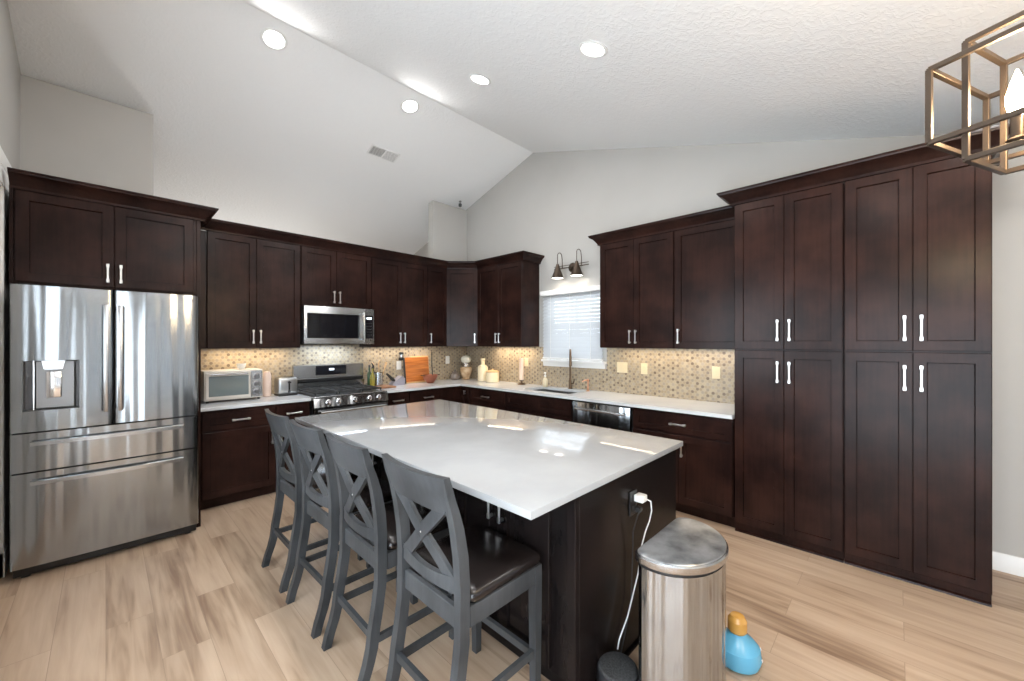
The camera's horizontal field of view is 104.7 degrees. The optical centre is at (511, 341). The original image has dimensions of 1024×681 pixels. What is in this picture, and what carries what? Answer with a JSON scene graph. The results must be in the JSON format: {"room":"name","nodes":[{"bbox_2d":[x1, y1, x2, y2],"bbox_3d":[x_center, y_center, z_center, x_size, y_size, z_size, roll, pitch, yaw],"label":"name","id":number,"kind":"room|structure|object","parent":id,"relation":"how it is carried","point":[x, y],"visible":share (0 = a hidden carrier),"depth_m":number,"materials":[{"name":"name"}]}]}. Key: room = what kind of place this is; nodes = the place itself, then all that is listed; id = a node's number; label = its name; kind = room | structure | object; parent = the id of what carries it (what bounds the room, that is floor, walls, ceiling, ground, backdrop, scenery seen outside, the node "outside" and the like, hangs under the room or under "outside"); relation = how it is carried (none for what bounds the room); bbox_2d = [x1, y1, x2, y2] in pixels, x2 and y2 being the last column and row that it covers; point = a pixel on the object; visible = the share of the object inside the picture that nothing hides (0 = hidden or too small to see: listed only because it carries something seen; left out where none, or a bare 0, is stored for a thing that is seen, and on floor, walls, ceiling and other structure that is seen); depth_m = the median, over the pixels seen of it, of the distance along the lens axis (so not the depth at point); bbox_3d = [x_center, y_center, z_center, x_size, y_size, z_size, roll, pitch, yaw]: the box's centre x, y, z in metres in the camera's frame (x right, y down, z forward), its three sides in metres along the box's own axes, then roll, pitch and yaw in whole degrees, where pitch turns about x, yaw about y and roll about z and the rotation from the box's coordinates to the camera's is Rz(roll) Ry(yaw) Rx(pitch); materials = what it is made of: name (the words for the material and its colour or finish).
{"room":"kitchen","nodes":[
{"label":"kitchen","id":0,"kind":"room"},
{"bbox_2d":[0,0,20,168],"bbox_3d":[-2.493,-0.557,1.671,10.640,4.095,0.140,0,0,44],"label":"wall","id":1,"kind":"structure","parent":0,"point":[10,72],"depth_m":2.77,"materials":[{"name":"paint"}]},
{"bbox_2d":[0,146,11,578],"bbox_3d":[-2.969,0.170,2.260,1.365,2.640,0.039,0,0,44],"label":"trim","id":2,"kind":"structure","parent":1,"relation":"attached to","point":[5,434],"depth_m":2.51,"materials":[{"name":"white paint"}]},
{"bbox_2d":[20,74,466,260],"bbox_3d":[-2.352,-0.315,4.799,0.120,3.610,4.541,0,0,44],"label":"wall","id":3,"kind":"structure","parent":0,"point":[65,133],"depth_m":3.43,"materials":[{"name":"paint"}]},
{"bbox_2d":[206,231,299,348],"bbox_3d":[-2.683,-0.496,4.097,0.382,1.116,0.815,0,0,44],"label":"upper cabinet","id":4,"kind":"object","parent":3,"relation":"attached to","point":[253,285],"visible":1,"depth_m":3.94,"materials":[{"name":"brown wood"}]},
{"bbox_2d":[201,344,466,393],"bbox_3d":[-1.957,0.302,5.114,0.008,0.545,3.522,0,0,44],"label":"tile backsplash","id":5,"kind":"structure","parent":3,"relation":"attached to","point":[279,361],"depth_m":4.83,"materials":[{"name":"tile"}]},
{"bbox_2d":[397,361,400,369],"bbox_3d":[-1.571,0.325,5.497,0.009,0.118,0.072,0,0,44],"label":"wall outlet","id":6,"kind":"object","parent":5,"relation":"attached to","point":[398,362],"visible":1,"depth_m":5.49,"materials":[{"name":"white plastic"}]},
{"bbox_2d":[399,352,403,359],"bbox_3d":[-1.536,0.197,5.492,0.060,0.114,0.060,0,0,44],"label":"air freshener","id":7,"kind":"object","parent":5,"relation":"attached to","point":[400,353],"visible":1,"depth_m":5.47,"materials":[{"name":"black plastic"}]},
{"bbox_2d":[446,356,449,363],"bbox_3d":[-0.992,0.275,6.092,0.009,0.118,0.072,0,0,44],"label":"wall outlet","id":8,"kind":"object","parent":5,"relation":"attached to","point":[447,357],"visible":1,"depth_m":6.09,"materials":[{"name":"white plastic"}]},
{"bbox_2d":[300,246,370,308],"bbox_3d":[-2.118,-0.728,4.679,0.382,0.652,0.801,0,0,44],"label":"upper cabinet","id":9,"kind":"object","parent":3,"relation":"attached to","point":[328,278],"visible":0.96,"depth_m":4.54,"materials":[{"name":"brown wood"}]},
{"bbox_2d":[300,305,373,344],"bbox_3d":[-2.076,-0.184,4.639,0.481,0.425,0.798,0,0,44],"label":"microwave","id":10,"kind":"object","parent":9,"relation":"attached to","point":[319,325],"visible":0.98,"depth_m":4.46,"materials":[{"name":"silver metal"}]},
{"bbox_2d":[359,257,426,346],"bbox_3d":[-1.555,-0.496,5.257,0.382,1.116,0.807,0,0,44],"label":"upper cabinet","id":11,"kind":"object","parent":3,"relation":"attached to","point":[398,289],"visible":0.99,"depth_m":5.11,"materials":[{"name":"brown wood"}]},
{"bbox_2d":[427,266,446,345],"bbox_3d":[-1.158,-0.496,5.666,0.382,1.116,0.327,0,0,44],"label":"upper cabinet","id":12,"kind":"object","parent":3,"relation":"attached to","point":[436,277],"visible":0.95,"depth_m":5.56,"materials":[{"name":"brown wood"}]},
{"bbox_2d":[0,492,1023,680],"bbox_3d":[-0.904,1.540,3.391,10.760,0.100,4.821,0,0,44],"label":"floor","id":13,"kind":"structure","parent":0,"point":[201,604],"depth_m":2.10,"materials":[{"name":"brown wood"}]},
{"bbox_2d":[10,283,197,578],"bbox_3d":[-3.103,0.559,3.083,1.076,1.862,0.916,0,0,44],"label":"refrigerator","id":14,"kind":"object","parent":13,"relation":"on","point":[104,389],"visible":1,"depth_m":2.68,"materials":[{"name":"grey metal"}]},
{"bbox_2d":[9,188,205,526],"bbox_3d":[-3.127,0.224,3.200,0.996,2.532,1.083,0,0,44],"label":"tall cabinet","id":15,"kind":"object","parent":13,"relation":"on","point":[56,241],"visible":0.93,"depth_m":2.79,"materials":[{"name":"brown wood"}]},
{"bbox_2d":[7,167,544,268],"bbox_3d":[-1.594,-1.061,4.093,1.290,0.174,4.492,0,0,44],"label":"crown molding","id":16,"kind":"structure","parent":15,"relation":"attached to","point":[19,179],"depth_m":3.17,"materials":[{"name":"brown wood"}]},
{"bbox_2d":[201,404,275,509],"bbox_3d":[-2.717,1.049,3.857,0.667,0.882,0.579,0,0,44],"label":"base cabinet","id":17,"kind":"object","parent":13,"relation":"on","point":[238,458],"visible":0.73,"depth_m":3.63,"materials":[{"name":"brown wood"}]},
{"bbox_2d":[201,394,310,411],"bbox_3d":[-2.627,0.591,3.963,0.649,0.030,0.938,0,0,44],"label":"countertop","id":18,"kind":"structure","parent":17,"relation":"on","point":[273,399],"depth_m":3.83,"materials":[{"name":"white stone"}]},
{"bbox_2d":[201,368,262,402],"bbox_3d":[-2.787,0.425,3.930,0.348,0.300,0.478,0,0,44],"label":"toaster oven","id":19,"kind":"object","parent":18,"relation":"on","point":[216,384],"visible":0.96,"depth_m":3.82,"materials":[{"name":"white metal"}]},
{"bbox_2d":[236,363,245,368],"bbox_3d":[-2.751,0.247,4.016,0.084,0.055,0.084,0,0,44],"label":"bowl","id":20,"kind":"object","parent":19,"relation":"on","point":[241,365],"visible":0.94,"depth_m":3.99,"materials":[{"name":"white ceramic"}]},
{"bbox_2d":[263,371,270,396],"bbox_3d":[-2.594,0.442,4.169,0.079,0.268,0.100,0,0,12],"label":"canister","id":21,"kind":"object","parent":18,"relation":"on","point":[266,375],"visible":0.74,"depth_m":4.15,"materials":[{"name":"beige ceramic"}]},
{"bbox_2d":[274,376,297,395],"bbox_3d":[-2.450,0.477,4.288,0.191,0.196,0.190,0,0,44],"label":"toaster","id":22,"kind":"object","parent":18,"relation":"on","point":[283,386],"visible":1,"depth_m":4.23,"materials":[{"name":"silver metal"}]},
{"bbox_2d":[274,401,309,491],"bbox_3d":[-2.406,1.049,4.177,0.667,0.882,0.309,0,0,44],"label":"base cabinet","id":23,"kind":"object","parent":13,"relation":"on","point":[296,409],"visible":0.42,"depth_m":3.96,"materials":[{"name":"brown wood"}]},
{"bbox_2d":[261,409,362,593],"bbox_3d":[-1.336,0.969,2.674,0.418,1.042,0.533,0,0,44],"label":"counter stool","id":24,"kind":"object","parent":13,"relation":"on","point":[280,426],"visible":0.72,"depth_m":2.50,"materials":[{"name":"grey wood"}]},
{"bbox_2d":[287,462,357,488],"bbox_3d":[-1.288,0.893,2.723,0.416,0.062,0.396,0,0,44],"label":"seat cushion","id":25,"kind":"object","parent":24,"relation":"on","point":[321,469],"depth_m":2.60,"materials":[{"name":"black leather"}]},
{"bbox_2d":[292,363,388,461],"bbox_3d":[-1.963,0.879,4.550,0.761,1.222,0.820,0,0,44],"label":"gas range","id":26,"kind":"object","parent":13,"relation":"on","point":[331,388],"visible":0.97,"depth_m":4.52,"materials":[{"name":"silver metal"}]},
{"bbox_2d":[297,390,386,398],"bbox_3d":[-1.991,0.577,4.577,0.683,0.017,0.820,0,0,44],"label":"cooktop","id":27,"kind":"object","parent":26,"relation":"in","point":[343,394],"depth_m":4.33,"materials":[{"name":"grey metal"}]},
{"bbox_2d":[286,419,396,638],"bbox_3d":[-0.967,0.969,2.314,0.418,1.042,0.533,0,0,43],"label":"counter stool","id":28,"kind":"object","parent":13,"relation":"on","point":[307,439],"visible":0.73,"depth_m":2.14,"materials":[{"name":"grey wood"}]},
{"bbox_2d":[315,477,392,514],"bbox_3d":[-0.920,0.893,2.365,0.416,0.062,0.396,0,0,43],"label":"seat cushion","id":29,"kind":"object","parent":28,"relation":"on","point":[385,486],"depth_m":2.28,"materials":[{"name":"black leather"}]},
{"bbox_2d":[321,433,453,680],"bbox_3d":[-0.597,0.969,1.964,0.533,1.042,0.418,0,0,-45],"label":"counter stool","id":30,"kind":"object","parent":13,"relation":"on","point":[377,524],"visible":0.76,"depth_m":1.80,"materials":[{"name":"grey wood"}]},
{"bbox_2d":[354,501,448,549],"bbox_3d":[-0.548,0.893,2.013,0.396,0.062,0.416,0,0,-45],"label":"seat cushion","id":31,"kind":"object","parent":30,"relation":"on","point":[390,541],"depth_m":1.92,"materials":[{"name":"black leather"}]},
{"bbox_2d":[388,391,408,405],"bbox_3d":[-1.603,1.049,5.004,0.667,0.882,0.329,0,0,44],"label":"base cabinet","id":32,"kind":"object","parent":13,"relation":"on","point":[396,398],"visible":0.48,"depth_m":4.81,"materials":[{"name":"brown wood"}]},
{"bbox_2d":[409,388,444,402],"bbox_3d":[-1.300,1.049,5.315,0.667,0.882,0.534,0,0,44],"label":"base cabinet","id":33,"kind":"object","parent":13,"relation":"on","point":[436,393],"visible":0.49,"depth_m":5.10,"materials":[{"name":"brown wood"}]},
{"bbox_2d":[444,386,469,403],"bbox_3d":[-0.748,1.049,5.778,0.813,0.882,0.898,0,0,44],"label":"base cabinet","id":34,"kind":"object","parent":13,"relation":"on","point":[460,394],"visible":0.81,"depth_m":5.43,"materials":[{"name":"brown wood"}]},
{"bbox_2d":[381,378,734,418],"bbox_3d":[0.112,0.591,4.340,4.051,0.030,1.761,0,0,44],"label":"countertop","id":35,"kind":"structure","parent":34,"relation":"on","point":[695,407],"depth_m":4.18,"materials":[{"name":"white stone"}]},
{"bbox_2d":[377,384,395,388],"bbox_3d":[-1.665,0.567,5.025,0.330,0.018,0.249,0,0,44],"label":"cutting board","id":36,"kind":"object","parent":35,"relation":"on","point":[383,386],"visible":0.5,"depth_m":4.95,"materials":[{"name":"brown wood"}]},
{"bbox_2d":[367,365,370,384],"bbox_3d":[-1.823,0.426,5.049,0.051,0.262,0.052,0,0,44],"label":"oil bottle","id":37,"kind":"object","parent":36,"relation":"on","point":[369,372],"visible":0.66,"depth_m":5.03,"materials":[{"name":"green glass"}]},
{"bbox_2d":[370,365,374,385],"bbox_3d":[-1.760,0.423,4.985,0.066,0.268,0.066,0,0,44],"label":"oil bottle","id":38,"kind":"object","parent":36,"relation":"on","point":[372,376],"visible":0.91,"depth_m":4.96,"materials":[{"name":"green glass"}]},
{"bbox_2d":[374,372,382,385],"bbox_3d":[-1.718,0.472,5.078,0.110,0.170,0.110,0,0,44],"label":"utensil crock","id":39,"kind":"object","parent":36,"relation":"on","point":[378,375],"visible":0.84,"depth_m":5.03,"materials":[{"name":"silver metal"}]},
{"bbox_2d":[386,373,404,385],"bbox_3d":[-1.561,0.493,5.283,0.110,0.164,0.233,0,0,44],"label":"knife block","id":40,"kind":"object","parent":35,"relation":"on","point":[399,380],"visible":0.98,"depth_m":5.26,"materials":[{"name":"grey plastic"}]},
{"bbox_2d":[403,357,428,383],"bbox_3d":[-1.351,0.396,5.608,0.082,0.359,0.395,0,0,44],"label":"cutting board","id":41,"kind":"object","parent":35,"relation":"on","point":[414,367],"visible":0.84,"depth_m":5.58,"materials":[{"name":"orange wood"}]},
{"bbox_2d":[420,374,439,382],"bbox_3d":[-1.150,0.516,5.562,0.220,0.118,0.259,0,0,6],"label":"copper bowl","id":42,"kind":"object","parent":35,"relation":"on","point":[429,378],"visible":0.99,"depth_m":5.49,"materials":[{"name":"brown metal"}]},
{"bbox_2d":[450,370,459,379],"bbox_3d":[-0.870,0.478,6.022,0.148,0.195,0.150,0,0,44],"label":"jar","id":43,"kind":"object","parent":35,"relation":"on","point":[454,376],"visible":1,"depth_m":5.97,"materials":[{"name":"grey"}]},
{"bbox_2d":[460,355,471,379],"bbox_3d":[-0.712,0.391,6.106,0.183,0.370,0.184,0,0,-25],"label":"ceramic jar","id":44,"kind":"object","parent":35,"relation":"on","point":[465,370],"visible":1,"depth_m":6.05,"materials":[{"name":"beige ceramic"}]},
{"bbox_2d":[478,358,487,380],"bbox_3d":[-0.432,0.408,5.855,0.151,0.334,0.152,0,0,44],"label":"ceramic bottle","id":45,"kind":"object","parent":35,"relation":"on","point":[482,368],"visible":0.91,"depth_m":5.79,"materials":[{"name":"beige ceramic"}]},
{"bbox_2d":[486,369,498,382],"bbox_3d":[-0.282,0.480,5.702,0.193,0.190,0.194,0,0,44],"label":"canister","id":46,"kind":"object","parent":35,"relation":"on","point":[492,376],"visible":1,"depth_m":5.62,"materials":[{"name":"beige ceramic"}]},
{"bbox_2d":[518,357,524,384],"bbox_3d":[0.129,0.388,5.371,0.115,0.375,0.116,0,0,44],"label":"pillar candle","id":47,"kind":"object","parent":35,"relation":"on","point":[521,360],"visible":1,"depth_m":5.34,"materials":[{"name":"wax"}]},
{"bbox_2d":[543,372,547,386],"bbox_3d":[0.426,0.482,5.081,0.067,0.186,0.070,0,0,44],"label":"soap bottle","id":48,"kind":"object","parent":35,"relation":"on","point":[545,381],"visible":1,"depth_m":5.06,"materials":[{"name":"white plastic"}]},
{"bbox_2d":[536,389,576,393],"bbox_3d":[0.509,0.698,4.744,0.687,0.184,0.377,0,0,44],"label":"sink","id":49,"kind":"object","parent":35,"relation":"in","point":[545,390],"visible":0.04,"depth_m":4.96,"materials":[{"name":"grey metal"}]},
{"bbox_2d":[568,349,574,388],"bbox_3d":[0.722,0.328,4.782,0.079,0.497,0.216,0,0,4],"label":"faucet","id":50,"kind":"object","parent":35,"relation":"on","point":[570,356],"visible":1,"depth_m":4.84,"materials":[{"name":"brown metal"}]},
{"bbox_2d":[582,379,589,390],"bbox_3d":[0.866,0.506,4.637,0.097,0.140,0.043,0,0,-12],"label":"soap dispenser","id":51,"kind":"object","parent":35,"relation":"on","point":[587,380],"visible":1,"depth_m":4.63,"materials":[{"name":"orange metal"}]},
{"bbox_2d":[381,453,541,680],"bbox_3d":[-0.202,0.969,1.610,0.418,1.042,0.533,0,0,44],"label":"counter stool","id":52,"kind":"object","parent":13,"relation":"on","point":[485,569],"visible":1,"depth_m":1.52,"materials":[{"name":"grey wood"}]},
{"bbox_2d":[416,524,540,602],"bbox_3d":[-0.154,0.893,1.659,0.416,0.062,0.396,0,0,44],"label":"seat cushion","id":53,"kind":"object","parent":52,"relation":"on","point":[497,561],"depth_m":1.59,"materials":[{"name":"black leather"}]},
{"bbox_2d":[469,387,505,409],"bbox_3d":[-0.127,1.049,5.336,0.689,0.882,0.667,0,0,44],"label":"base cabinet","id":54,"kind":"object","parent":13,"relation":"on","point":[495,399],"visible":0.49,"depth_m":5.10,"materials":[{"name":"brown wood"}]},
{"bbox_2d":[369,450,675,680],"bbox_3d":[-0.243,1.049,2.737,2.349,0.882,1.046,0,0,44],"label":"kitchen island","id":55,"kind":"object","parent":13,"relation":"on","point":[583,544],"visible":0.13,"depth_m":1.75,"materials":[{"name":"black wood"}]},
{"bbox_2d":[295,399,682,519],"bbox_3d":[-0.331,0.591,2.658,2.404,0.030,1.337,0,0,44],"label":"island countertop","id":56,"kind":"structure","parent":55,"relation":"on","point":[527,466],"depth_m":2.16,"materials":[{"name":"white stone"}]},
{"bbox_2d":[629,489,636,516],"bbox_3d":[0.588,0.780,1.918,0.008,0.116,0.072,0,0,44],"label":"wall outlet","id":57,"kind":"object","parent":55,"relation":"attached to","point":[632,504],"visible":0.91,"depth_m":1.90,"materials":[{"name":"black plastic"}]},
{"bbox_2d":[632,494,635,511],"bbox_3d":[0.590,0.780,1.916,0.002,0.078,0.034,0,0,44],"label":"receptacle","id":58,"kind":"object","parent":57,"relation":"attached to","point":[633,502],"depth_m":1.91,"materials":[{"name":"black plastic"}]},
{"bbox_2d":[617,492,651,648],"bbox_3d":[0.566,1.053,1.841,0.065,0.628,0.261,0,0,44],"label":"power cord","id":59,"kind":"object","parent":55,"relation":"attached to","point":[639,497],"visible":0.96,"depth_m":1.89,"materials":[{"name":"white plastic"}]},
{"bbox_2d":[505,392,573,421],"bbox_3d":[0.480,1.049,4.745,0.999,0.882,0.667,0,0,44],"label":"base cabinet","id":60,"kind":"object","parent":13,"relation":"on","point":[536,405],"visible":0.2,"depth_m":4.49,"materials":[{"name":"brown wood"}]},
{"bbox_2d":[573,400,632,431],"bbox_3d":[1.071,1.052,4.140,0.664,0.875,0.673,0,0,44],"label":"dishwasher","id":61,"kind":"object","parent":13,"relation":"on","point":[617,417],"visible":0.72,"depth_m":3.90,"materials":[{"name":"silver metal"}]},
{"bbox_2d":[597,506,642,680],"bbox_3d":[0.528,1.140,1.725,0.174,0.701,0.437,0,0,44],"label":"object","id":62,"kind":"object","parent":13,"relation":"on","point":[611,666],"visible":0.98,"depth_m":1.62,"materials":[{"name":"black plastic"}]},
{"bbox_2d":[635,517,728,680],"bbox_3d":[0.733,1.151,1.593,0.306,0.679,0.472,0,0,44],"label":"trash can","id":63,"kind":"object","parent":13,"relation":"on","point":[682,567],"visible":1,"depth_m":1.47,"materials":[{"name":"silver metal"}]},
{"bbox_2d":[633,407,734,527],"bbox_3d":[1.639,1.049,3.618,0.849,0.882,0.667,0,0,44],"label":"base cabinet","id":64,"kind":"object","parent":13,"relation":"on","point":[705,462],"visible":0.52,"depth_m":3.29,"materials":[{"name":"brown wood"}]},
{"bbox_2d":[726,611,762,674],"bbox_3d":[1.052,1.380,1.845,0.200,0.220,0.200,0,0,14],"label":"plastic jug","id":65,"kind":"object","parent":13,"relation":"on","point":[743,653],"visible":0.85,"depth_m":1.79,"materials":[{"name":"blue plastic"}]},
{"bbox_2d":[735,182,843,562],"bbox_3d":[2.187,0.205,3.088,0.661,2.570,0.662,0,0,44],"label":"pantry cabinet","id":66,"kind":"object","parent":13,"relation":"on","point":[789,248],"visible":0.98,"depth_m":2.84,"materials":[{"name":"brown wood"}]},
{"bbox_2d":[588,122,1009,245],"bbox_3d":[1.905,-1.109,3.328,2.885,0.128,0.710,0,0,44],"label":"crown molding","id":67,"kind":"structure","parent":66,"relation":"on","point":[919,154],"depth_m":2.75,"materials":[{"name":"brown wood"}]},
{"bbox_2d":[844,155,991,606],"bbox_3d":[2.655,0.205,2.634,0.637,2.570,0.662,0,0,44],"label":"pantry cabinet","id":68,"kind":"object","parent":13,"relation":"on","point":[918,239],"visible":0.99,"depth_m":2.39,"materials":[{"name":"brown wood"}]},
{"bbox_2d":[7,0,1023,254],"bbox_3d":[-0.904,-1.756,3.391,10.760,1.897,4.821,0,0,44],"label":"ceiling","id":69,"kind":"structure","parent":0,"point":[260,135],"depth_m":3.18,"materials":[{"name":"white paint"}]},
{"bbox_2d":[260,27,287,50],"bbox_3d":[-1.988,-2.528,3.301,0.199,0.064,0.190,0,0,-41],"label":"recessed light","id":70,"kind":"object","parent":69,"relation":"in","point":[274,39],"visible":1,"depth_m":3.30,"materials":[{"name":"white paint"}]},
{"bbox_2d":[264,31,283,47],"bbox_3d":[-1.988,-2.528,3.302,0.149,0.006,0.149,0,-17,-46],"label":"diffuser","id":71,"kind":"object","parent":70,"relation":"attached to","point":[272,39],"depth_m":3.30,"materials":[{"name":"white plastic"}]},
{"bbox_2d":[367,144,399,162],"bbox_3d":[-1.565,-2.293,4.822,0.158,0.056,0.364,0,0,44],"label":"ceiling vent","id":72,"kind":"object","parent":69,"relation":"in","point":[374,150],"visible":1,"depth_m":4.82,"materials":[{"name":"white metal"}]},
{"bbox_2d":[401,98,419,113],"bbox_3d":[-1.092,-2.526,4.234,0.199,0.064,0.190,0,0,-41],"label":"recessed light","id":73,"kind":"object","parent":69,"relation":"in","point":[410,106],"visible":1,"depth_m":4.23,"materials":[{"name":"white plastic"}]},
{"bbox_2d":[403,101,416,111],"bbox_3d":[-1.092,-2.525,4.234,0.149,0.006,0.149,0,-17,-46],"label":"diffuser","id":74,"kind":"object","parent":73,"relation":"attached to","point":[408,106],"depth_m":4.23,"materials":[{"name":"white plastic"}]},
{"bbox_2d":[469,73,490,84],"bbox_3d":[-0.280,-2.298,3.460,0.199,0.062,0.191,0,0,-41],"label":"recessed light","id":75,"kind":"object","parent":69,"relation":"in","point":[480,79],"visible":1,"depth_m":3.45,"materials":[{"name":"white plastic"}]},
{"bbox_2d":[472,76,487,83],"bbox_3d":[-0.280,-2.298,3.460,0.149,0.006,0.149,0,17,-46],"label":"diffuser","id":76,"kind":"object","parent":75,"relation":"attached to","point":[477,79],"depth_m":3.46,"materials":[{"name":"white plastic"}]},
{"bbox_2d":[578,40,607,57],"bbox_3d":[0.539,-1.949,2.635,0.199,0.062,0.191,0,0,-41],"label":"recessed light","id":77,"kind":"object","parent":69,"relation":"in","point":[593,49],"visible":1,"depth_m":2.63,"materials":[{"name":"white plastic"}]},
{"bbox_2d":[582,44,603,55],"bbox_3d":[0.539,-1.949,2.635,0.149,0.006,0.149,0,17,-46],"label":"diffuser","id":78,"kind":"object","parent":77,"relation":"attached to","point":[587,49],"depth_m":2.63,"materials":[{"name":"white plastic"}]},
{"bbox_2d":[925,10,1023,174],"bbox_3d":[1.485,-0.922,0.746,0.348,0.864,0.913,0,0,-22],"label":"chandelier","id":79,"kind":"object","parent":69,"relation":"hanging from","point":[1011,96],"visible":1,"depth_m":1.07,"materials":[{"name":"brown metal"}]},
{"bbox_2d":[1004,69,1023,143],"bbox_3d":[1.357,-0.636,1.062,0.044,0.192,0.043,0,0,44],"label":"bulb","id":80,"kind":"object","parent":79,"relation":"attached to","point":[1014,98],"depth_m":1.05,"materials":[{"name":"white glass"}]},
{"bbox_2d":[414,134,1023,557],"bbox_3d":[0.771,-0.557,5.027,10.640,4.095,0.140,0,0,44],"label":"wall","id":81,"kind":"structure","parent":0,"point":[549,205],"depth_m":3.97,"materials":[{"name":"paint"}]},
{"bbox_2d":[447,269,476,345],"bbox_3d":[-0.719,-0.496,5.917,0.661,1.117,0.659,0,0,44],"label":"upper cabinet","id":82,"kind":"object","parent":81,"relation":"attached to","point":[461,283],"visible":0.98,"depth_m":5.68,"materials":[{"name":"brown wood"}]},
{"bbox_2d":[477,261,538,346],"bbox_3d":[-0.078,-0.496,5.487,0.875,1.116,0.382,0,0,44],"label":"upper cabinet","id":83,"kind":"object","parent":81,"relation":"attached to","point":[507,294],"visible":1,"depth_m":5.28,"materials":[{"name":"brown wood"}]},
{"bbox_2d":[551,249,588,279],"bbox_3d":[0.691,-0.960,4.866,0.520,0.329,0.199,0,0,44],"label":"sconce","id":84,"kind":"object","parent":81,"relation":"attached to","point":[574,268],"visible":1,"depth_m":4.88,"materials":[{"name":"brown metal"}]},
{"bbox_2d":[541,294,606,368],"bbox_3d":[0.793,-0.147,4.967,0.955,0.925,0.195,0,0,44],"label":"window","id":85,"kind":"structure","parent":81,"relation":"in","point":[546,362],"depth_m":4.87,"materials":[{"name":"white paint"}]},
{"bbox_2d":[540,285,602,360],"bbox_3d":[0.724,-0.222,4.896,0.924,0.883,0.072,0,0,44],"label":"window blind","id":86,"kind":"object","parent":85,"relation":"attached to","point":[583,342],"visible":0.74,"depth_m":4.88,"materials":[{"name":"grey"}]},
{"bbox_2d":[467,346,734,403],"bbox_3d":[0.726,0.319,4.966,4.043,0.512,0.008,0,0,44],"label":"tile backsplash","id":87,"kind":"structure","parent":81,"relation":"attached to","point":[671,373],"depth_m":4.31,"materials":[{"name":"tile"}]},
{"bbox_2d":[524,358,527,365],"bbox_3d":[0.198,0.277,5.468,0.072,0.118,0.009,0,0,44],"label":"wall outlet","id":88,"kind":"object","parent":87,"relation":"attached to","point":[525,359],"visible":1,"depth_m":5.47,"materials":[{"name":"beige plastic"}]},
{"bbox_2d":[617,362,626,372],"bbox_3d":[1.240,0.287,4.453,0.128,0.118,0.010,0,0,44],"label":"light switch","id":89,"kind":"object","parent":87,"relation":"attached to","point":[621,366],"visible":1,"depth_m":4.45,"materials":[{"name":"beige plastic"}]},
{"bbox_2d":[641,363,646,373],"bbox_3d":[1.428,0.289,4.271,0.072,0.118,0.009,0,0,44],"label":"wall outlet","id":90,"kind":"object","parent":87,"relation":"attached to","point":[643,365],"visible":1,"depth_m":4.27,"materials":[{"name":"beige plastic"}]},
{"bbox_2d":[712,366,719,378],"bbox_3d":[1.946,0.293,3.768,0.072,0.118,0.009,0,0,44],"label":"wall outlet","id":91,"kind":"object","parent":87,"relation":"attached to","point":[715,370],"visible":1,"depth_m":3.77,"materials":[{"name":"beige plastic"}]},
{"bbox_2d":[600,231,674,348],"bbox_3d":[1.342,-0.496,4.106,0.799,1.116,0.382,0,0,44],"label":"upper cabinet","id":92,"kind":"object","parent":81,"relation":"attached to","point":[637,276],"visible":0.97,"depth_m":3.96,"materials":[{"name":"brown wood"}]},
{"bbox_2d":[675,219,734,348],"bbox_3d":[1.837,-0.496,3.624,0.575,1.116,0.382,0,0,44],"label":"upper cabinet","id":93,"kind":"object","parent":81,"relation":"attached to","point":[705,254],"visible":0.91,"depth_m":3.53,"materials":[{"name":"brown wood"}]},
{"bbox_2d":[992,551,1023,576],"bbox_3d":[3.784,1.433,1.986,1.800,0.115,0.016,0,0,44],"label":"baseboard","id":94,"kind":"structure","parent":81,"relation":"attached to","point":[1002,562],"depth_m":2.55,"materials":[{"name":"white paint"}]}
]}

